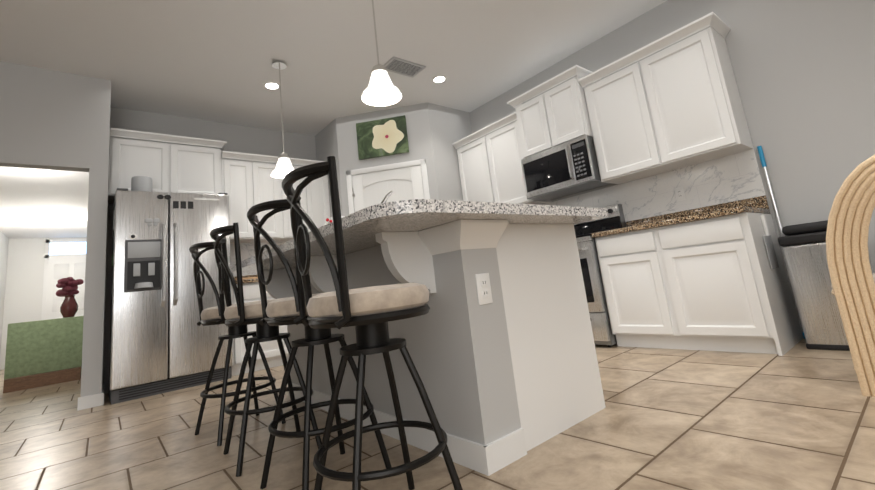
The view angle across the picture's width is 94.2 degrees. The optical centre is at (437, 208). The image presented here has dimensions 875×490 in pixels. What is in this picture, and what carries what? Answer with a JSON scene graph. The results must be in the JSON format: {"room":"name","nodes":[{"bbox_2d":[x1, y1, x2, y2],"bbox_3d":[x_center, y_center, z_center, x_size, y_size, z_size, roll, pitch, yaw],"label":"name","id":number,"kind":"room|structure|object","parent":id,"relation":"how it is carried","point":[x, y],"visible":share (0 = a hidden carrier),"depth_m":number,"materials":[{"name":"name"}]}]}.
{"room":"kitchen","nodes":[
{"label":"kitchen","id":0,"kind":"room"},
{"bbox_2d":[0,231,8,354],"bbox_3d":[-6.211,1.058,5.193,0.120,2.500,6.760,2,-13,-39],"label":"wall","id":1,"kind":"structure","parent":0,"point":[4,242],"depth_m":7.51,"materials":[{"name":"white paint"}]},
{"bbox_2d":[0,237,86,369],"bbox_3d":[-7.768,1.766,8.114,1.440,2.500,0.120,2,-13,-39],"label":"wall","id":2,"kind":"structure","parent":0,"point":[24,281],"depth_m":7.91,"materials":[{"name":"white paint"}]},
{"bbox_2d":[41,239,86,319],"bbox_3d":[-7.472,1.807,8.249,0.790,2.400,0.028,2,-13,-39],"label":"door","id":3,"kind":"structure","parent":2,"relation":"attached to","point":[65,258],"depth_m":8.27,"materials":[{"name":"white wood"}]},
{"bbox_2d":[0,167,88,238],"bbox_3d":[-5.831,-0.118,5.832,1.420,0.060,6.760,2,-13,-39],"label":"ceiling","id":4,"kind":"structure","parent":0,"point":[27,195],"depth_m":5.86,"materials":[{"name":"white paint"}]},
{"bbox_2d":[0,61,92,171],"bbox_3d":[-4.805,-0.819,2.311,4.320,0.865,0.120,2,-13,-39],"label":"wall","id":5,"kind":"structure","parent":0,"point":[45,118],"depth_m":3.44,"materials":[{"name":"grey paint"}]},
{"bbox_2d":[80,77,110,396],"bbox_3d":[-5.075,0.910,6.093,0.130,2.850,6.880,2,-13,-39],"label":"wall","id":6,"kind":"structure","parent":0,"point":[92,346],"depth_m":3.48,"materials":[{"name":"grey paint"}]},
{"bbox_2d":[77,384,103,410],"bbox_3d":[1.100,0.772,1.494,3.895,0.095,9.035,2,-13,-39],"label":"baseboard","id":7,"kind":"structure","parent":6,"relation":"attached to","point":[90,401],"depth_m":3.25,"materials":[{"name":"white wood"}]},
{"bbox_2d":[102,107,315,393],"bbox_3d":[-2.443,0.362,4.752,2.222,2.850,0.120,2,-13,-39],"label":"wall","id":8,"kind":"structure","parent":0,"point":[247,139],"depth_m":4.71,"materials":[{"name":"grey paint"}]},
{"bbox_2d":[108,128,226,202],"bbox_3d":[-2.827,-0.407,4.305,1.015,0.655,0.390,2,-13,-39],"label":"upper cabinet","id":9,"kind":"object","parent":8,"relation":"attached to","point":[169,167],"visible":0.88,"depth_m":4.16,"materials":[{"name":"white wood"}]},
{"bbox_2d":[230,242,284,265],"bbox_3d":[-1.877,0.545,4.823,1.246,0.360,0.399,2,-13,-39],"label":"tile backsplash","id":10,"kind":"structure","parent":8,"relation":"attached to","point":[247,250],"depth_m":4.78,"materials":[{"name":"tile"}]},
{"bbox_2d":[231,256,235,264],"bbox_3d":[-2.336,0.597,4.674,0.072,0.116,0.009,2,-13,-39],"label":"electrical outlet","id":11,"kind":"object","parent":10,"relation":"attached to","point":[233,260],"depth_m":4.67,"materials":[{"name":"white plastic"}]},
{"bbox_2d":[221,151,329,242],"bbox_3d":[-1.956,-0.110,4.942,1.244,0.980,0.390,2,-13,-39],"label":"upper cabinet","id":12,"kind":"object","parent":8,"relation":"attached to","point":[248,185],"visible":0.56,"depth_m":4.72,"materials":[{"name":"white wood"}]},
{"bbox_2d":[315,118,342,216],"bbox_3d":[-1.329,0.321,5.241,0.120,2.850,0.786,2,-13,-39],"label":"wall","id":13,"kind":"structure","parent":0,"point":[326,142],"depth_m":5.27,"materials":[{"name":"grey paint"}]},
{"bbox_2d":[0,0,666,135],"bbox_3d":[-0.792,-2.039,0.751,8.500,0.060,9.500,2,-13,-39],"label":"ceiling","id":14,"kind":"structure","parent":0,"point":[221,55],"depth_m":3.65,"materials":[{"name":"white paint"}]},
{"bbox_2d":[263,82,279,89],"bbox_3d":[-1.715,-1.274,4.207,0.170,0.005,0.170,2,-13,-39],"label":"recessed light","id":15,"kind":"object","parent":14,"relation":"in","point":[271,85],"visible":0.98,"depth_m":4.20,"materials":[{"name":"white"}]},
{"bbox_2d":[270,61,293,178],"bbox_3d":[-1.427,-0.838,3.727,0.238,1.095,0.238,2,-13,-39],"label":"pendant lamp","id":16,"kind":"object","parent":14,"relation":"hanging from","point":[284,167],"visible":0.85,"depth_m":3.65,"materials":[{"name":"white glass"}]},
{"bbox_2d":[361,0,401,105],"bbox_3d":[-0.387,-1.186,2.468,0.238,1.095,0.238,2,-13,-39],"label":"pendant lamp","id":17,"kind":"object","parent":14,"relation":"hanging from","point":[381,90],"visible":1,"depth_m":2.37,"materials":[{"name":"white glass"}]},
{"bbox_2d":[384,56,425,77],"bbox_3d":[-0.346,-1.439,4.143,0.400,0.016,0.240,2,-13,-39],"label":"ceiling vent","id":18,"kind":"object","parent":14,"relation":"in","point":[402,66],"visible":0.9,"depth_m":4.12,"materials":[{"name":"grey metal"}]},
{"bbox_2d":[432,75,446,82],"bbox_3d":[0.021,-1.427,4.476,0.170,0.005,0.170,2,-13,-39],"label":"recessed light","id":19,"kind":"object","parent":14,"relation":"in","point":[439,79],"visible":1,"depth_m":4.47,"materials":[{"name":"white"}]},
{"bbox_2d":[336,102,438,215],"bbox_3d":[-0.536,0.167,4.896,1.191,2.850,0.120,-8,-10,7],"label":"wall","id":20,"kind":"structure","parent":0,"point":[419,135],"depth_m":5.00,"materials":[{"name":"grey paint"}]},
{"bbox_2d":[356,115,408,159],"bbox_3d":[-0.682,-0.879,5.011,0.630,0.470,0.029,-8,-10,7],"label":"picture","id":21,"kind":"object","parent":20,"relation":"attached to","point":[382,137],"visible":0.86,"depth_m":5.00},
{"bbox_2d":[346,159,429,214],"bbox_3d":[-0.516,0.507,4.765,0.699,2.135,0.743,2,-13,-39],"label":"door frame","id":22,"kind":"structure","parent":20,"relation":"attached to","point":[375,188],"depth_m":4.91,"materials":[{"name":"white wood"}]},
{"bbox_2d":[0,338,874,489],"bbox_3d":[-2.361,1.442,2.538,8.500,0.060,15.600,2,-13,-39],"label":"floor","id":23,"kind":"structure","parent":0,"point":[799,416],"depth_m":1.76,"materials":[{"name":"tile"}]},
{"bbox_2d":[3,316,83,392],"bbox_3d":[-4.917,1.788,5.138,0.690,0.760,0.850,2,-13,-39],"label":"table","id":24,"kind":"object","parent":23,"relation":"on","point":[39,353],"visible":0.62,"depth_m":4.89,"materials":[{"name":"green fabric"}]},
{"bbox_2d":[56,277,83,317],"bbox_3d":[-4.850,1.161,5.354,0.272,0.526,0.292,2,-13,-39],"label":"plant","id":25,"kind":"object","parent":24,"relation":"on","point":[68,291],"visible":1,"depth_m":5.31,"materials":[{"name":"red plant"}]},
{"bbox_2d":[108,188,232,404],"bbox_3d":[-2.560,0.764,3.913,0.911,1.795,0.772,2,-13,-39],"label":"fridge","id":26,"kind":"object","parent":23,"relation":"on","point":[161,341],"visible":0.94,"depth_m":3.61,"materials":[{"name":"silver metal"}]},
{"bbox_2d":[131,176,152,191],"bbox_3d":[-2.801,-0.207,3.850,0.164,0.175,0.164,2,-13,-39],"label":"jar","id":27,"kind":"object","parent":26,"relation":"on","point":[141,183],"visible":0.56,"depth_m":3.79,"materials":[{"name":"grey"}]},
{"bbox_2d":[189,241,285,445],"bbox_3d":[-1.148,0.706,2.300,0.434,1.026,0.414,2,-13,-39],"label":"stool","id":28,"kind":"object","parent":23,"relation":"on","point":[211,316],"visible":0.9,"depth_m":2.22,"materials":[{"name":"metal"}]},
{"bbox_2d":[231,275,288,375],"bbox_3d":[-1.720,1.190,4.604,1.244,1.015,0.652,2,-13,-39],"label":"base cabinet","id":29,"kind":"object","parent":23,"relation":"on","point":[251,293],"visible":0.04,"depth_m":4.13,"materials":[{"name":"white wood"}]},
{"bbox_2d":[210,223,321,476],"bbox_3d":[-0.829,0.601,1.925,0.426,1.026,0.396,2,-13,-39],"label":"stool","id":30,"kind":"object","parent":23,"relation":"on","point":[240,312],"visible":0.77,"depth_m":1.82,"materials":[{"name":"metal"}]},
{"bbox_2d":[247,199,391,489],"bbox_3d":[-0.476,0.494,1.560,0.426,1.026,0.399,2,-13,-39],"label":"stool","id":31,"kind":"object","parent":23,"relation":"on","point":[285,311],"visible":0.79,"depth_m":1.49,"materials":[{"name":"metal"}]},
{"bbox_2d":[282,156,462,489],"bbox_3d":[-0.215,0.401,1.215,0.429,1.026,0.404,2,-13,-39],"label":"stool","id":32,"kind":"object","parent":23,"relation":"on","point":[369,313],"visible":1,"depth_m":1.11,"materials":[{"name":"metal"}]},
{"bbox_2d":[253,219,605,475],"bbox_3d":[-0.229,0.685,2.364,1.045,0.874,2.035,2,-13,-39],"label":"kitchen island","id":33,"kind":"object","parent":23,"relation":"on","point":[500,343],"depth_m":1.66,"materials":[{"name":"grey paint"}]},
{"bbox_2d":[229,195,608,274],"bbox_3d":[-0.377,0.243,2.413,1.235,0.040,2.320,2,-13,-39],"label":"island countertop","id":34,"kind":"structure","parent":33,"relation":"on","point":[370,220],"depth_m":1.44,"materials":[{"name":"grey stone"}]},
{"bbox_2d":[475,272,492,305],"bbox_3d":[0.180,0.306,1.563,0.072,0.116,0.010,2,-13,-39],"label":"outlet","id":35,"kind":"object","parent":33,"relation":"attached to","point":[483,280],"depth_m":1.56,"materials":[{"name":"white plastic"}]},
{"bbox_2d":[574,204,625,346],"bbox_3d":[1.285,0.603,3.766,0.712,1.185,0.754,2,-13,-39],"label":"stove","id":36,"kind":"object","parent":23,"relation":"on","point":[595,293],"visible":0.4,"depth_m":3.34,"materials":[{"name":"silver metal"}]},
{"bbox_2d":[595,227,674,348],"bbox_3d":[1.736,0.625,3.300,0.627,0.875,0.490,2,-13,-39],"label":"base cabinet","id":37,"kind":"object","parent":23,"relation":"on","point":[636,301],"depth_m":3.10,"materials":[{"name":"white wood"}]},
{"bbox_2d":[651,211,802,355],"bbox_3d":[2.064,0.515,2.902,0.627,0.875,0.564,2,-13,-39],"label":"base cabinet","id":38,"kind":"object","parent":23,"relation":"on","point":[707,278],"depth_m":2.68,"materials":[{"name":"white wood"}]},
{"bbox_2d":[591,207,769,238],"bbox_3d":[1.850,0.117,3.160,0.652,0.038,1.054,2,-13,-39],"label":"countertop","id":39,"kind":"structure","parent":38,"relation":"on","point":[726,210],"depth_m":2.89,"materials":[{"name":"brown stone"}]},
{"bbox_2d":[760,215,778,268],"bbox_3d":[2.225,0.217,2.727,0.180,0.360,0.024,2,-13,-39],"label":"dustpan","id":40,"kind":"object","parent":38,"relation":"hanging from","point":[770,250],"visible":1,"depth_m":2.72,"materials":[{"name":"grey plastic"}]},
{"bbox_2d":[757,146,804,338],"bbox_3d":[2.455,0.209,2.885,0.054,1.380,0.060,2,-13,-39],"label":"mop","id":41,"kind":"object","parent":23,"relation":"on","point":[763,161],"visible":0.42,"depth_m":2.95,"materials":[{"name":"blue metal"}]},
{"bbox_2d":[778,220,873,350],"bbox_3d":[2.473,0.460,2.542,0.322,0.765,0.367,2,-13,-39],"label":"trash can","id":42,"kind":"object","parent":23,"relation":"on","point":[804,251],"visible":0.58,"depth_m":2.50,"materials":[{"name":"silver metal"}]},
{"bbox_2d":[826,154,874,396],"bbox_3d":[2.067,0.254,1.758,0.636,0.983,0.616,2,-13,-39],"label":"rattan chair","id":43,"kind":"object","parent":23,"relation":"on","point":[852,276],"visible":1,"depth_m":1.71,"materials":[{"name":"wicker"}]},
{"bbox_2d":[428,103,473,200],"bbox_3d":[0.280,0.098,5.038,0.713,2.850,0.120,2,-13,-39],"label":"wall","id":44,"kind":"structure","parent":0,"point":[449,126],"depth_m":5.05,"materials":[{"name":"grey paint"}]},
{"bbox_2d":[470,0,874,331],"bbox_3d":[3.001,-0.694,2.398,0.120,2.850,7.820,2,-13,-39],"label":"wall","id":45,"kind":"structure","parent":0,"point":[804,72],"depth_m":2.89,"materials":[{"name":"grey paint"}]},
{"bbox_2d":[452,112,550,204],"bbox_3d":[0.714,-0.449,4.778,0.390,0.980,1.034,2,-13,-39],"label":"upper cabinet","id":46,"kind":"object","parent":45,"relation":"attached to","point":[490,167],"visible":0.71,"depth_m":4.63,"materials":[{"name":"white wood"}]},
{"bbox_2d":[507,65,600,158],"bbox_3d":[1.220,-0.909,4.130,0.450,0.655,0.850,2,-13,-39],"label":"upper cabinet","id":47,"kind":"object","parent":45,"relation":"attached to","point":[554,117],"visible":0.85,"depth_m":3.96,"materials":[{"name":"white wood"}]},
{"bbox_2d":[521,135,611,200],"bbox_3d":[1.272,-0.378,4.026,0.476,0.422,0.752,2,-13,-39],"label":"microwave","id":48,"kind":"object","parent":47,"relation":"attached to","point":[566,169],"visible":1,"depth_m":3.86,"materials":[{"name":"silver metal"}]},
{"bbox_2d":[543,149,765,221],"bbox_3d":[1.372,0.017,3.987,0.354,0.360,2.856,2,-13,-39],"label":"tile backsplash","id":49,"kind":"structure","parent":45,"relation":"attached to","point":[731,178],"depth_m":3.40,"materials":[{"name":"stone"}]},
{"bbox_2d":[674,186,685,201],"bbox_3d":[2.044,-0.126,3.427,0.009,0.116,0.072,2,-13,-39],"label":"electrical outlet","id":50,"kind":"object","parent":49,"relation":"attached to","point":[679,194],"depth_m":3.42,"materials":[{"name":"white plastic"}]},
{"bbox_2d":[578,12,753,183],"bbox_3d":[1.857,-0.831,3.395,0.390,0.980,1.102,2,-13,-39],"label":"upper cabinet","id":51,"kind":"object","parent":45,"relation":"attached to","point":[678,105],"visible":1,"depth_m":3.21,"materials":[{"name":"white wood"}]},
{"bbox_2d":[627,195,768,226],"bbox_3d":[1.527,0.246,4.051,0.019,0.099,2.854,2,-13,-39],"label":"backsplash","id":52,"kind":"structure","parent":45,"relation":"attached to","point":[761,201],"depth_m":3.22,"materials":[{"name":"brown stone"}]}
]}

